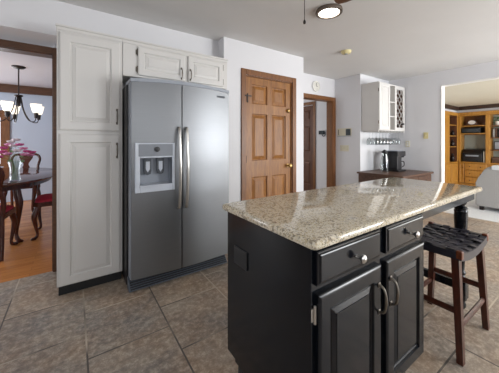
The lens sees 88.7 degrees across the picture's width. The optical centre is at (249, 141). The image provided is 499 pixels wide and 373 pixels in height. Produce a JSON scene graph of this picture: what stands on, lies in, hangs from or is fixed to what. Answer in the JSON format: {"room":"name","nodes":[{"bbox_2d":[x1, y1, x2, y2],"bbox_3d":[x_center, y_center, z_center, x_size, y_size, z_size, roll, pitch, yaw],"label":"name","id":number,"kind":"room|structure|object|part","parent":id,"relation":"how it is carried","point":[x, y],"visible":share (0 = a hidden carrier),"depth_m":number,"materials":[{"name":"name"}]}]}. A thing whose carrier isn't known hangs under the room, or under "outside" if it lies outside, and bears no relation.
{"room":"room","nodes":[
{"label":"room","id":0,"kind":"room"},
{"bbox_2d":[0,51,51,87],"bbox_3d":[-3.521,-1.190,3.737,4.440,0.100,3.850,0,0,-35],"label":"ceiling","id":1,"kind":"structure","parent":0,"point":[38,71],"depth_m":4.11,"materials":[{"name":"paint"}]},
{"bbox_2d":[0,65,43,122],"bbox_3d":[-3.539,-0.716,3.877,0.643,0.848,0.665,0,0,-35],"label":"chandelier","id":2,"kind":"object","parent":1,"relation":"hanging from","point":[9,107],"visible":1,"depth_m":3.86,"materials":[{"name":"brown metal"}]},
{"bbox_3d":[-3.442,-0.497,3.627,0.144,0.135,0.142,0,0,-35],"label":"lamp shade","id":3,"kind":"part","parent":2,"relation":"part of","materials":[{"name":"beige glass"}]},
{"bbox_3d":[-3.654,-0.491,3.800,0.281,0.399,0.060,0,0,-35],"label":"arm","id":4,"kind":"part","parent":2,"relation":"part of","materials":[{"name":"brown metal"}]},
{"bbox_3d":[-3.479,-0.492,3.732,0.058,0.399,0.280,0,0,-20],"label":"arm","id":5,"kind":"part","parent":2,"relation":"part of","materials":[{"name":"brown metal"}]},
{"bbox_3d":[-3.650,-0.492,3.988,0.280,0.399,0.058,0,0,40],"label":"arm","id":6,"kind":"part","parent":2,"relation":"part of","materials":[{"name":"brown metal"}]},
{"bbox_3d":[-3.735,-0.497,4.060,0.144,0.135,0.142,0,0,-35],"label":"lamp shade","id":7,"kind":"part","parent":2,"relation":"part of","materials":[{"name":"beige glass"}]},
{"bbox_3d":[-3.518,-0.820,3.891,0.110,0.580,0.110,0,0,-35],"label":"stem","id":8,"kind":"part","parent":2,"relation":"part of","materials":[{"name":"brown metal"}]},
{"bbox_3d":[-3.352,-0.491,3.896,0.280,0.399,0.059,0,0,7],"label":"arm","id":9,"kind":"part","parent":2,"relation":"part of","materials":[{"name":"brown metal"}]},
{"bbox_3d":[-3.452,-0.491,4.043,0.059,0.399,0.280,0,0,15],"label":"arm","id":10,"kind":"part","parent":2,"relation":"part of","materials":[{"name":"brown metal"}]},
{"bbox_3d":[-3.243,-0.497,3.882,0.144,0.135,0.142,0,0,-35],"label":"lamp shade","id":11,"kind":"part","parent":2,"relation":"part of","materials":[{"name":"beige glass"}]},
{"bbox_2d":[54,44,125,88],"bbox_3d":[-1.221,0.152,2.911,1.590,2.135,0.120,0,0,-35],"label":"wall","id":12,"kind":"structure","parent":0,"point":[55,46],"depth_m":2.74,"materials":[{"name":"paint"}]},
{"bbox_2d":[0,39,56,271],"bbox_3d":[-2.490,0.172,2.019,1.588,2.095,0.170,0,0,-35],"label":"door frame","id":13,"kind":"structure","parent":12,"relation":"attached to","point":[5,45],"depth_m":2.39,"materials":[{"name":"wood"}]},
{"bbox_2d":[0,0,217,56],"bbox_3d":[-1.868,-1.067,2.307,3.340,0.305,0.380,0,0,-35],"label":"wall","id":14,"kind":"structure","parent":0,"point":[24,21],"depth_m":2.31,"materials":[{"name":"paint"}]},
{"bbox_2d":[0,92,326,202],"bbox_3d":[-2.296,-0.010,4.569,7.600,2.460,4.070,0,0,-35],"label":"wall","id":15,"kind":"structure","parent":0,"point":[37,137],"depth_m":5.43,"materials":[{"name":"paint"}]},
{"bbox_2d":[0,110,10,167],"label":"dining window","id":16,"kind":"structure","parent":15,"relation":"in","point":[6,122],"depth_m":5.11,"materials":[{"name":"brown wood"}]},
{"bbox_2d":[0,84,51,95],"bbox_3d":[-3.562,-1.060,3.709,4.340,0.160,3.850,0,0,-35],"label":"crown molding","id":17,"kind":"structure","parent":15,"relation":"attached to","point":[7,88],"depth_m":5.25,"materials":[{"name":"brown wood"}]},
{"bbox_2d":[303,105,312,190],"bbox_3d":[1.225,0.199,6.040,0.040,2.018,0.774,0,0,-35],"label":"door","id":18,"kind":"structure","parent":15,"relation":"in","point":[307,110],"depth_m":5.85,"materials":[{"name":"brown wood"}]},
{"bbox_3d":[1.318,-0.597,5.902,0.035,0.244,0.257,0,0,-35],"label":"panel","id":19,"kind":"part","parent":18,"relation":"part of","materials":[{"name":"brown wood"}]},
{"bbox_3d":[1.318,-0.053,5.902,0.035,0.593,0.257,0,0,-35],"label":"panel","id":20,"kind":"part","parent":18,"relation":"part of","materials":[{"name":"brown wood"}]},
{"bbox_3d":[1.318,0.714,5.902,0.035,0.525,0.257,0,0,-35],"label":"panel","id":21,"kind":"part","parent":18,"relation":"part of","materials":[{"name":"brown wood"}]},
{"bbox_2d":[303,101,315,188],"bbox_3d":[1.189,0.165,6.016,0.018,2.110,0.940,0,0,-35],"label":"door frame","id":22,"kind":"structure","parent":15,"relation":"in","point":[313,103],"depth_m":5.64,"materials":[{"name":"brown wood"}]},
{"bbox_2d":[338,128,350,135],"bbox_3d":[1.804,-0.173,4.867,0.020,0.153,0.300,0,0,-35],"label":"thermostat","id":23,"kind":"object","parent":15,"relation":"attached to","point":[342,131],"visible":1,"depth_m":4.86,"materials":[{"name":"beige plastic"}]},
{"bbox_2d":[340,145,348,150],"bbox_3d":[1.804,0.130,4.867,0.020,0.115,0.190,0,0,-35],"label":"light switch","id":24,"kind":"object","parent":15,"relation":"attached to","point":[342,147],"visible":1,"depth_m":4.86,"materials":[{"name":"beige plastic"}]},
{"bbox_2d":[0,193,498,372],"bbox_3d":[1.372,1.268,3.738,12.500,0.104,9.400,0,0,-35],"label":"floor","id":25,"kind":"structure","parent":0,"point":[180,324],"depth_m":1.74,"materials":[{"name":"tile"}]},
{"bbox_2d":[0,167,17,261],"bbox_3d":[-2.816,0.724,2.679,0.525,1.000,0.560,0,0,-35],"label":"dining chair","id":26,"kind":"object","parent":25,"relation":"on","point":[6,211],"visible":1,"depth_m":2.65,"materials":[{"name":"brown wood"}]},
{"bbox_3d":[-2.553,1.001,2.628,0.047,0.446,0.110,0,0,-35],"label":"leg","id":27,"kind":"part","parent":26,"relation":"part of","materials":[{"name":"brown wood"}]},
{"bbox_3d":[-2.698,0.508,2.507,0.444,0.569,0.144,0,0,-35],"label":"frame","id":28,"kind":"part","parent":26,"relation":"part of","materials":[{"name":"brown wood"}]},
{"bbox_2d":[0,205,13,211],"bbox_3d":[-2.844,0.747,2.719,0.461,0.043,0.390,0,0,-35],"label":"seat cushion","id":29,"kind":"object","parent":26,"relation":"on","point":[9,208],"depth_m":2.85,"materials":[{"name":"red fabric"}]},
{"bbox_3d":[-2.844,0.792,2.719,0.490,0.055,0.415,0,0,-35],"label":"seat rail","id":30,"kind":"part","parent":26,"relation":"part of","materials":[{"name":"brown wood"}]},
{"bbox_3d":[-2.768,1.016,2.996,0.063,0.407,0.099,0,0,6],"label":"leg","id":31,"kind":"part","parent":26,"relation":"part of","materials":[{"name":"brown wood"}]},
{"bbox_2d":[4,153,40,205],"bbox_3d":[-4.061,0.724,4.600,0.525,1.000,0.560,0,0,-35],"label":"dining chair","id":32,"kind":"object","parent":25,"relation":"on","point":[28,159],"visible":0.37,"depth_m":4.74,"materials":[{"name":"brown wood"}]},
{"bbox_3d":[-4.323,1.001,4.651,0.047,0.446,0.110,0,0,-35],"label":"leg","id":33,"kind":"part","parent":32,"relation":"part of","materials":[{"name":"brown wood"}]},
{"bbox_3d":[-4.179,0.508,4.771,0.444,0.569,0.144,0,0,-35],"label":"frame","id":34,"kind":"part","parent":32,"relation":"part of","materials":[{"name":"brown wood"}]},
{"bbox_3d":[-3.747,1.016,4.532,0.099,0.407,0.063,0,0,15],"label":"leg","id":35,"kind":"part","parent":32,"relation":"part of","materials":[{"name":"brown wood"}]},
{"bbox_2d":[2,167,51,242],"bbox_3d":[-3.521,0.844,3.525,1.480,0.752,2.400,0,0,-35],"label":"dining table","id":36,"kind":"object","parent":25,"relation":"on","point":[30,176],"visible":0.71,"depth_m":3.22,"materials":[{"name":"brown wood"}]},
{"bbox_3d":[-2.805,0.887,3.098,0.118,0.666,0.077,0,0,10],"label":"leg","id":37,"kind":"part","parent":36,"relation":"part of","materials":[{"name":"brown wood"}]},
{"bbox_3d":[-3.664,0.887,4.345,0.077,0.666,0.118,0,0,11],"label":"leg","id":38,"kind":"part","parent":36,"relation":"part of","materials":[{"name":"brown wood"}]},
{"bbox_3d":[-2.745,0.350,2.990,0.132,0.235,0.132,0,0,-35],"label":"flower vase","id":39,"kind":"object","parent":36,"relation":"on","visible":0},
{"bbox_2d":[3,152,13,164],"bbox_3d":[-2.759,0.286,2.920,0.086,0.324,0.086,0,0,-35],"label":"flower","id":40,"kind":"object","parent":39,"relation":"in","point":[5,153],"visible":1,"depth_m":2.91,"materials":[{"name":"pink plant"}]},
{"bbox_2d":[7,140,15,179],"bbox_3d":[-2.747,0.217,2.945,0.081,0.462,0.081,0,0,-35],"label":"flower","id":41,"kind":"object","parent":39,"relation":"in","point":[9,141],"visible":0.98,"depth_m":2.95,"materials":[{"name":"white plant"}]},
{"bbox_2d":[12,149,21,179],"bbox_3d":[-2.688,0.268,2.955,0.076,0.358,0.086,0,0,-17],"label":"flower","id":42,"kind":"object","parent":39,"relation":"in","point":[15,150],"visible":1,"depth_m":2.97,"materials":[{"name":"white plant"}]},
{"bbox_2d":[16,147,27,178],"bbox_3d":[-2.700,0.257,3.047,0.080,0.381,0.093,0,0,-1],"label":"flower","id":43,"kind":"object","parent":39,"relation":"in","point":[21,148],"visible":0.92,"depth_m":3.03,"materials":[{"name":"pink plant"}]},
{"bbox_2d":[16,153,28,172],"bbox_3d":[-2.657,0.291,2.990,0.116,0.312,0.085,0,0,-35],"label":"flower","id":44,"kind":"object","parent":39,"relation":"in","point":[21,154],"visible":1,"depth_m":2.98,"materials":[{"name":"pink plant"}]},
{"bbox_2d":[30,193,51,240],"bbox_3d":[-2.592,0.724,3.485,0.560,1.000,0.525,0,0,-35],"label":"dining chair","id":45,"kind":"object","parent":25,"relation":"on","point":[43,200],"visible":0.41,"depth_m":3.20,"materials":[{"name":"brown wood"}]},
{"bbox_3d":[-2.660,1.016,3.171,0.063,0.407,0.099,0,0,15],"label":"leg","id":46,"kind":"part","parent":45,"relation":"part of","materials":[{"name":"brown wood"}]},
{"bbox_3d":[-2.909,1.016,3.533,0.099,0.407,0.063,0,0,6],"label":"leg","id":47,"kind":"part","parent":45,"relation":"part of","materials":[{"name":"brown wood"}]},
{"bbox_3d":[-2.632,0.792,3.457,0.415,0.055,0.490,0,0,-35],"label":"seat rail","id":48,"kind":"part","parent":45,"relation":"part of","materials":[{"name":"brown wood"}]},
{"bbox_2d":[35,193,51,202],"bbox_3d":[-2.632,0.747,3.457,0.390,0.043,0.461,0,0,-35],"label":"seat cushion","id":49,"kind":"object","parent":45,"relation":"on","point":[44,198],"depth_m":3.26,"materials":[{"name":"red fabric"}]},
{"bbox_2d":[55,23,122,295],"bbox_3d":[-1.445,0.154,2.308,0.468,2.132,0.599,0,0,-35],"label":"pantry cabinet","id":50,"kind":"object","parent":25,"relation":"on","point":[89,63],"visible":1,"depth_m":2.08,"materials":[{"name":"white paint"}]},
{"bbox_3d":[-1.457,-0.891,2.326,0.468,0.042,0.555,0,0,-35],"label":"crown moulding","id":51,"kind":"part","parent":50,"relation":"part of","materials":[{"name":"white paint"}]},
{"bbox_3d":[-1.298,0.534,2.099,0.422,1.188,0.020,0,0,-35],"label":"door","id":52,"kind":"part","parent":50,"relation":"part of","materials":[{"name":"white paint"}]},
{"bbox_3d":[-1.298,-0.470,2.099,0.422,0.764,0.020,0,0,-35],"label":"door","id":53,"kind":"part","parent":50,"relation":"part of","materials":[{"name":"white paint"}]},
{"bbox_2d":[121,78,228,292],"bbox_3d":[-0.773,0.344,2.570,0.918,1.744,0.850,0,0,-35],"label":"refrigerator","id":54,"kind":"object","parent":25,"relation":"on","point":[175,134],"visible":0.99,"depth_m":2.21,"materials":[{"name":"silver metal"}]},
{"bbox_3d":[-0.772,0.072,2.118,0.274,0.100,0.008,0,0,-35],"label":"control panel","id":55,"kind":"part","parent":54,"relation":"part of","materials":[{"name":"grey plastic"}]},
{"bbox_3d":[-0.798,0.309,2.185,0.403,1.613,0.120,0,0,-35],"label":"door","id":56,"kind":"part","parent":54,"relation":"part of","materials":[{"name":"silver metal"}]},
{"bbox_3d":[-0.604,0.230,2.212,0.026,0.720,0.067,0,0,-35],"label":"handle","id":57,"kind":"part","parent":54,"relation":"part of","materials":[{"name":"silver metal"}]},
{"bbox_3d":[-0.549,0.230,2.249,0.026,0.720,0.067,0,0,-35],"label":"handle","id":58,"kind":"part","parent":54,"relation":"part of","materials":[{"name":"silver metal"}]},
{"bbox_3d":[-0.425,0.308,2.442,0.486,1.613,0.120,0,0,-35],"label":"door","id":59,"kind":"part","parent":54,"relation":"part of","materials":[{"name":"silver metal"}]},
{"bbox_2d":[228,194,474,372],"bbox_3d":[0.773,0.789,1.572,1.733,0.862,0.632,0,0,-35],"label":"kitchen island","id":60,"kind":"object","parent":25,"relation":"on","point":[355,304],"visible":0.77,"depth_m":1.06,"materials":[{"name":"black paint"}]},
{"bbox_2d":[234,245,246,270],"bbox_3d":[-0.044,0.562,1.236,0.006,0.085,0.115,0,0,-35],"label":"outlet","id":61,"kind":"object","parent":60,"relation":"attached to","point":[240,252],"depth_m":1.23,"materials":[{"name":"black plastic"}]},
{"bbox_3d":[0.393,0.436,0.985,0.401,0.118,0.020,0,0,-35],"label":"drawer","id":62,"kind":"part","parent":60,"relation":"part of","materials":[{"name":"black paint"}]},
{"bbox_3d":[0.396,0.813,0.987,0.399,0.574,0.020,0,0,-35],"label":"door","id":63,"kind":"part","parent":60,"relation":"part of","materials":[{"name":"black paint"}]},
{"bbox_2d":[223,177,481,249],"bbox_3d":[0.765,0.342,1.593,1.783,0.030,0.635,0,0,-35],"label":"island countertop","id":64,"kind":"structure","parent":60,"relation":"on","point":[315,219],"depth_m":1.26,"materials":[{"name":"beige stone"}]},
{"bbox_3d":[0.426,0.445,0.972,0.033,0.033,0.038,0,0,-35],"label":"knob","id":65,"kind":"part","parent":60,"relation":"part of","materials":[{"name":"silver metal"}]},
{"bbox_3d":[0.557,0.662,1.064,0.016,0.135,0.039,0,0,-35],"label":"handle","id":66,"kind":"part","parent":60,"relation":"part of","materials":[{"name":"grey metal"}]},
{"bbox_3d":[0.636,0.662,1.119,0.016,0.135,0.039,0,0,-35],"label":"handle","id":67,"kind":"part","parent":60,"relation":"part of","materials":[{"name":"grey metal"}]},
{"bbox_3d":[0.750,0.436,1.230,0.370,0.118,0.020,0,0,-35],"label":"drawer","id":68,"kind":"part","parent":60,"relation":"part of","materials":[{"name":"black paint"}]},
{"bbox_3d":[0.752,0.813,1.232,0.375,0.574,0.020,0,0,-35],"label":"door","id":69,"kind":"part","parent":60,"relation":"part of","materials":[{"name":"black paint"}]},
{"bbox_3d":[0.795,0.445,1.226,0.033,0.033,0.038,0,0,-35],"label":"knob","id":70,"kind":"part","parent":60,"relation":"part of","materials":[{"name":"silver metal"}]},
{"bbox_3d":[1.554,0.789,1.878,0.084,0.862,0.084,0,0,-35],"label":"leg","id":71,"kind":"part","parent":60,"relation":"part of","materials":[{"name":"black paint"}]},
{"bbox_2d":[357,169,433,181],"bbox_3d":[2.571,0.877,4.508,1.110,0.685,0.781,0,0,-35],"label":"sideboard","id":72,"kind":"object","parent":25,"relation":"on","point":[368,175],"visible":0.27,"depth_m":4.35,"materials":[{"name":"brown wood"}]},
{"bbox_2d":[382,150,405,171],"bbox_3d":[2.641,0.350,4.654,0.310,0.368,0.290,0,0,-35],"label":"coffee maker","id":73,"kind":"object","parent":72,"relation":"on","point":[394,157],"visible":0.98,"depth_m":4.55,"materials":[{"name":"black plastic"}]},
{"bbox_3d":[3.001,0.657,4.370,0.500,0.145,0.015,0,0,-35],"label":"drawer","id":74,"kind":"part","parent":72,"relation":"part of","materials":[{"name":"brown wood"}]},
{"bbox_2d":[445,111,457,183],"bbox_3d":[5.378,0.210,7.049,0.995,2.020,0.371,0,0,-35],"label":"display cabinet","id":75,"kind":"object","parent":25,"relation":"on","point":[451,118],"visible":0.52,"depth_m":6.89,"materials":[{"name":"brown wood"}]},
{"bbox_3d":[5.253,0.875,6.750,0.410,0.530,0.020,0,0,-35],"label":"door","id":76,"kind":"part","parent":75,"relation":"part of","materials":[{"name":"brown wood"}]},
{"bbox_3d":[5.365,-0.755,7.045,0.970,0.090,0.362,0,0,-35],"label":"cornice","id":77,"kind":"part","parent":75,"relation":"part of","materials":[{"name":"brown wood"}]},
{"bbox_2d":[450,153,454,161],"bbox_3d":[5.659,0.445,7.121,0.110,0.229,0.107,0,0,-35],"label":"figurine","id":78,"kind":"object","parent":75,"relation":"on","point":[452,157],"visible":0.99,"depth_m":7.09,"materials":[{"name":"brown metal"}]},
{"bbox_3d":[5.624,0.875,7.005,0.450,0.530,0.020,0,0,-35],"label":"door","id":79,"kind":"part","parent":75,"relation":"part of","materials":[{"name":"brown wood"}]},
{"bbox_2d":[421,221,489,366],"bbox_3d":[1.263,0.912,1.665,0.500,0.616,0.346,0,0,-35],"label":"stool","id":80,"kind":"object","parent":25,"relation":"on","point":[457,244],"visible":0.8,"depth_m":1.60,"materials":[{"name":"brown wood"}]},
{"bbox_3d":[1.361,0.934,1.905,0.066,0.572,0.062,0,0,-35],"label":"leg","id":81,"kind":"part","parent":80,"relation":"part of","materials":[{"name":"brown wood"}]},
{"bbox_3d":[1.263,0.625,1.665,0.466,0.043,0.326,0,0,-35],"label":"woven seat","id":82,"kind":"part","parent":80,"relation":"part of","materials":[{"name":"black leather"}]},
{"bbox_3d":[1.263,0.647,1.665,0.490,0.079,0.330,0,0,-35],"label":"seat frame","id":83,"kind":"part","parent":80,"relation":"part of","materials":[{"name":"black leather"}]},
{"bbox_3d":[1.165,0.934,1.425,0.066,0.572,0.062,0,0,-35],"label":"leg","id":84,"kind":"part","parent":80,"relation":"part of","materials":[{"name":"brown wood"}]},
{"bbox_3d":[1.158,0.626,1.407,0.029,0.044,0.029,0,0,-35],"label":"seat corner","id":85,"kind":"part","parent":80,"relation":"part of","materials":[{"name":"brown wood"}]},
{"bbox_3d":[1.522,0.934,1.671,0.066,0.572,0.062,0,0,-35],"label":"leg","id":86,"kind":"part","parent":80,"relation":"part of","materials":[{"name":"brown wood"}]},
{"bbox_2d":[458,110,498,185],"bbox_3d":[6.840,0.210,6.095,0.420,2.020,2.900,0,0,-35],"label":"bookcase","id":87,"kind":"object","parent":25,"relation":"on","point":[468,172],"visible":0.75,"depth_m":7.00,"materials":[{"name":"brown wood"}]},
{"bbox_3d":[5.920,0.875,7.131,0.020,0.550,0.120,0,0,-35],"label":"door","id":88,"kind":"part","parent":87,"relation":"part of","materials":[{"name":"brown wood"}]},
{"bbox_3d":[6.089,1.062,6.886,0.020,0.175,0.455,0,0,-35],"label":"drawer","id":89,"kind":"part","parent":87,"relation":"part of","materials":[{"name":"brown wood"}]},
{"bbox_2d":[462,127,482,132],"bbox_3d":[6.159,-0.297,7.058,0.289,0.150,0.400,0,0,-35],"label":"stereo receiver","id":90,"kind":"object","parent":87,"relation":"on","point":[464,130],"visible":0.93,"depth_m":6.96,"materials":[{"name":"black plastic"}]},
{"bbox_3d":[6.061,-0.297,6.991,0.008,0.090,0.380,0,0,-35],"label":"panel","id":91,"kind":"part","parent":90,"relation":"part of","materials":[{"name":"black plastic"}]},
{"bbox_2d":[464,120,480,125],"bbox_3d":[6.170,-0.513,7.072,0.114,0.160,0.340,0,0,-35],"label":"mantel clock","id":92,"kind":"object","parent":87,"relation":"on","point":[470,122],"visible":0.96,"depth_m":7.04,"materials":[{"name":"white ceramic"}]},
{"bbox_3d":[6.199,-0.421,7.038,0.335,0.022,0.530,0,0,-35],"label":"shelf","id":93,"kind":"part","parent":87,"relation":"part of","materials":[{"name":"brown wood"}]},
{"bbox_2d":[462,148,484,161],"bbox_3d":[6.157,0.380,7.033,0.340,0.360,0.420,0,0,-35],"label":"printer","id":94,"kind":"object","parent":87,"relation":"on","point":[469,154],"visible":0.88,"depth_m":6.97,"materials":[{"name":"black plastic"}]},
{"bbox_3d":[6.182,0.260,7.050,0.280,0.120,0.400,0,0,-35],"label":"scanner lid","id":95,"kind":"part","parent":94,"relation":"part of","materials":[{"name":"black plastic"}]},
{"bbox_3d":[6.089,0.877,6.886,0.020,0.175,0.455,0,0,-35],"label":"drawer","id":96,"kind":"part","parent":87,"relation":"part of","materials":[{"name":"brown wood"}]},
{"bbox_3d":[6.343,-0.440,7.137,0.015,0.520,0.530,0,0,-35],"label":"panel","id":97,"kind":"part","parent":87,"relation":"part of","materials":[{"name":"brown wood"}]},
{"bbox_3d":[6.089,0.690,6.886,0.020,0.180,0.455,0,0,-35],"label":"drawer","id":98,"kind":"part","parent":87,"relation":"part of","materials":[{"name":"brown wood"}]},
{"bbox_3d":[6.837,-0.750,6.085,0.395,0.100,2.888,0,0,-35],"label":"cornice","id":99,"kind":"part","parent":87,"relation":"part of","materials":[{"name":"brown wood"}]},
{"bbox_3d":[6.566,-0.070,6.814,0.015,1.260,1.315,0,0,-35],"label":"panel","id":100,"kind":"part","parent":87,"relation":"part of","materials":[{"name":"brown wood"}]},
{"bbox_2d":[492,157,498,162],"bbox_3d":[6.463,0.482,6.624,0.160,0.155,0.220,0,0,-35],"label":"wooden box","id":101,"kind":"object","parent":87,"relation":"on","point":[494,159],"visible":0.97,"depth_m":6.62,"materials":[{"name":"brown wood"}]},
{"bbox_2d":[493,117,498,124],"bbox_3d":[6.465,-0.527,6.626,0.198,0.228,0.204,0,0,-14],"label":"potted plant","id":102,"kind":"object","parent":87,"relation":"on","point":[496,121],"visible":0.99,"depth_m":6.63,"materials":[{"name":"green plant"}]},
{"bbox_2d":[494,141,498,149],"bbox_3d":[6.462,0.107,6.623,0.023,0.220,0.180,0,0,-35],"label":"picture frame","id":103,"kind":"object","parent":87,"relation":"on","point":[496,143],"visible":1,"depth_m":6.65,"materials":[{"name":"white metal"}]},
{"bbox_2d":[476,165,498,209],"bbox_3d":[5.250,0.818,3.616,0.890,0.796,2.960,0,0,-35],"label":"sofa","id":104,"kind":"object","parent":25,"relation":"on","point":[488,180],"visible":1,"depth_m":4.45,"materials":[{"name":"grey fabric"}]},
{"bbox_2d":[492,165,498,169],"bbox_3d":[4.778,0.455,3.782,0.300,0.070,1.710,0,0,-35],"label":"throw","id":105,"kind":"object","parent":104,"relation":"on","point":[495,167],"depth_m":4.37,"materials":[{"name":"white fabric"}]},
{"bbox_2d":[218,37,302,202],"bbox_3d":[0.079,0.000,3.588,1.320,2.440,0.580,0,0,-35],"label":"wall","id":106,"kind":"structure","parent":0,"point":[239,54],"depth_m":3.14,"materials":[{"name":"paint"}]},
{"bbox_2d":[122,37,227,89],"bbox_3d":[-0.744,-0.746,2.636,1.056,0.332,0.344,0,0,-35],"label":"upper cabinet","id":107,"kind":"object","parent":106,"relation":"attached to","point":[140,59],"visible":0.95,"depth_m":2.46,"materials":[{"name":"white paint"}]},
{"bbox_3d":[-0.824,-0.727,2.425,0.438,0.258,0.020,0,0,-35],"label":"door","id":108,"kind":"part","parent":107,"relation":"part of","materials":[{"name":"white paint"}]},
{"bbox_3d":[-0.757,-0.891,2.654,1.056,0.042,0.300,0,0,-35],"label":"crown moulding","id":109,"kind":"part","parent":107,"relation":"part of","materials":[{"name":"white paint"}]},
{"bbox_3d":[-0.454,-0.727,2.680,0.397,0.258,0.020,0,0,-35],"label":"door","id":110,"kind":"part","parent":107,"relation":"part of","materials":[{"name":"white paint"}]},
{"bbox_2d":[245,76,291,199],"bbox_3d":[0.262,0.199,3.358,0.791,2.019,0.116,0,0,-35],"label":"door","id":111,"kind":"structure","parent":106,"relation":"in","point":[268,102],"depth_m":3.37,"materials":[{"name":"brown wood"}]},
{"bbox_3d":[0.122,-0.598,3.306,0.248,0.244,0.035,0,0,-35],"label":"panel","id":112,"kind":"part","parent":111,"relation":"part of","materials":[{"name":"brown wood"}]},
{"bbox_3d":[0.122,-0.054,3.306,0.248,0.594,0.035,0,0,-35],"label":"panel","id":113,"kind":"part","parent":111,"relation":"part of","materials":[{"name":"brown wood"}]},
{"bbox_3d":[0.122,0.713,3.306,0.248,0.525,0.035,0,0,-35],"label":"panel","id":114,"kind":"part","parent":111,"relation":"part of","materials":[{"name":"brown wood"}]},
{"bbox_3d":[0.389,-0.598,3.490,0.248,0.244,0.035,0,0,-35],"label":"panel","id":115,"kind":"part","parent":111,"relation":"part of","materials":[{"name":"brown wood"}]},
{"bbox_3d":[0.389,-0.054,3.490,0.248,0.594,0.035,0,0,-35],"label":"panel","id":116,"kind":"part","parent":111,"relation":"part of","materials":[{"name":"brown wood"}]},
{"bbox_3d":[0.389,0.713,3.490,0.248,0.525,0.035,0,0,-35],"label":"panel","id":117,"kind":"part","parent":111,"relation":"part of","materials":[{"name":"brown wood"}]},
{"bbox_2d":[241,68,295,200],"bbox_3d":[0.245,0.164,3.412,0.921,2.113,0.138,0,0,-35],"label":"door frame","id":118,"kind":"structure","parent":106,"relation":"attached to","point":[244,72],"depth_m":3.27,"materials":[{"name":"brown wood"}]},
{"bbox_2d":[56,0,498,80],"bbox_3d":[1.153,-1.270,1.280,7.150,0.100,5.600,0,0,-35],"label":"ceiling","id":119,"kind":"structure","parent":0,"point":[388,40],"depth_m":2.73,"materials":[{"name":"paint"}]},
{"bbox_2d":[303,0,350,23],"bbox_3d":[0.362,-0.930,1.379,0.919,0.580,0.919,0,0,-10],"label":"ceiling fan","id":120,"kind":"object","parent":119,"relation":"hanging from","point":[336,1],"visible":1,"depth_m":1.85,"materials":[{"name":"brown metal"}]},
{"bbox_3d":[0.565,-1.025,1.668,0.130,0.010,0.507,0,0,35],"label":"blade","id":121,"kind":"part","parent":120,"relation":"part of","materials":[{"name":"brown wood"}]},
{"bbox_2d":[341,49,350,54],"bbox_3d":[1.304,-1.196,3.448,0.132,0.045,0.132,0,0,-35],"label":"smoke detector","id":122,"kind":"object","parent":119,"relation":"attached to","point":[347,51],"visible":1,"depth_m":3.41,"materials":[{"name":"beige plastic"}]},
{"bbox_2d":[316,3,342,18],"bbox_3d":[0.740,-1.202,2.373,0.244,0.034,0.244,0,0,-35],"label":"ceiling light","id":123,"kind":"object","parent":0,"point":[332,10],"visible":1,"depth_m":2.34,"materials":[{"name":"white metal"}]},
{"bbox_2d":[303,73,388,185],"bbox_3d":[1.611,0.000,4.740,2.710,2.440,0.660,0,0,-35],"label":"wall","id":124,"kind":"structure","parent":0,"point":[362,155],"depth_m":4.81,"materials":[{"name":"paint"}]},
{"bbox_2d":[312,81,319,91],"bbox_3d":[1.228,-1.016,4.712,0.200,0.200,0.030,0,0,-35],"label":"wall clock","id":125,"kind":"object","parent":124,"relation":"attached to","point":[315,85],"visible":1,"depth_m":4.70,"materials":[{"name":"white paint"}]},
{"bbox_2d":[303,93,335,186],"bbox_3d":[1.089,0.180,4.710,1.377,2.080,0.158,0,0,-35],"label":"door frame","id":126,"kind":"structure","parent":124,"relation":"attached to","point":[331,101],"depth_m":5.02,"materials":[{"name":"brown wood"}]},
{"bbox_2d":[361,81,404,132],"bbox_3d":[2.494,-0.595,4.730,0.961,0.860,0.334,0,0,-35],"label":"wall cabinet","id":127,"kind":"object","parent":124,"relation":"attached to","point":[382,104],"visible":1,"depth_m":4.51,"materials":[{"name":"white paint"}]},
{"bbox_3d":[2.349,-0.608,4.439,0.355,0.805,0.020,0,0,-35],"label":"door","id":128,"kind":"part","parent":127,"relation":"part of","materials":[{"name":"white paint"}]},
{"bbox_2d":[389,60,498,181],"bbox_3d":[4.300,0.000,3.119,0.120,2.440,5.060,0,0,-35],"label":"wall","id":129,"kind":"structure","parent":0,"point":[422,92],"depth_m":4.63,"materials":[{"name":"paint"}]},
{"bbox_2d":[423,132,427,138],"bbox_3d":[3.183,-0.105,4.615,0.020,0.115,0.075,0,0,-35],"label":"outlet plate","id":130,"kind":"object","parent":129,"relation":"attached to","point":[425,134],"visible":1,"depth_m":4.62,"materials":[{"name":"beige plastic"}]},
{"bbox_2d":[441,77,498,182],"bbox_3d":[4.553,0.125,2.750,0.134,2.190,4.165,0,0,-35],"label":"trim opening","id":131,"kind":"structure","parent":129,"relation":"attached to","point":[493,78],"depth_m":4.44,"materials":[{"name":"white paint"}]},
{"bbox_2d":[445,79,498,106],"bbox_3d":[5.953,-1.044,4.464,4.130,0.143,5.400,0,0,-35],"label":"ceiling","id":132,"kind":"structure","parent":0,"point":[484,92],"depth_m":5.29,"materials":[{"name":"paint"}]},
{"bbox_2d":[445,103,498,110],"bbox_3d":[5.852,-0.923,4.188,3.650,0.097,5.060,0,0,-35],"label":"crown molding","id":133,"kind":"structure","parent":132,"relation":"attached to","point":[450,107],"depth_m":6.85,"materials":[{"name":"brown wood"}]},
{"bbox_2d":[445,107,498,115],"bbox_3d":[5.925,0.052,4.505,4.130,2.335,5.500,0,0,-35],"label":"wall","id":134,"kind":"structure","parent":0,"point":[485,109],"depth_m":6.96,"materials":[{"name":"paint"}]}
]}

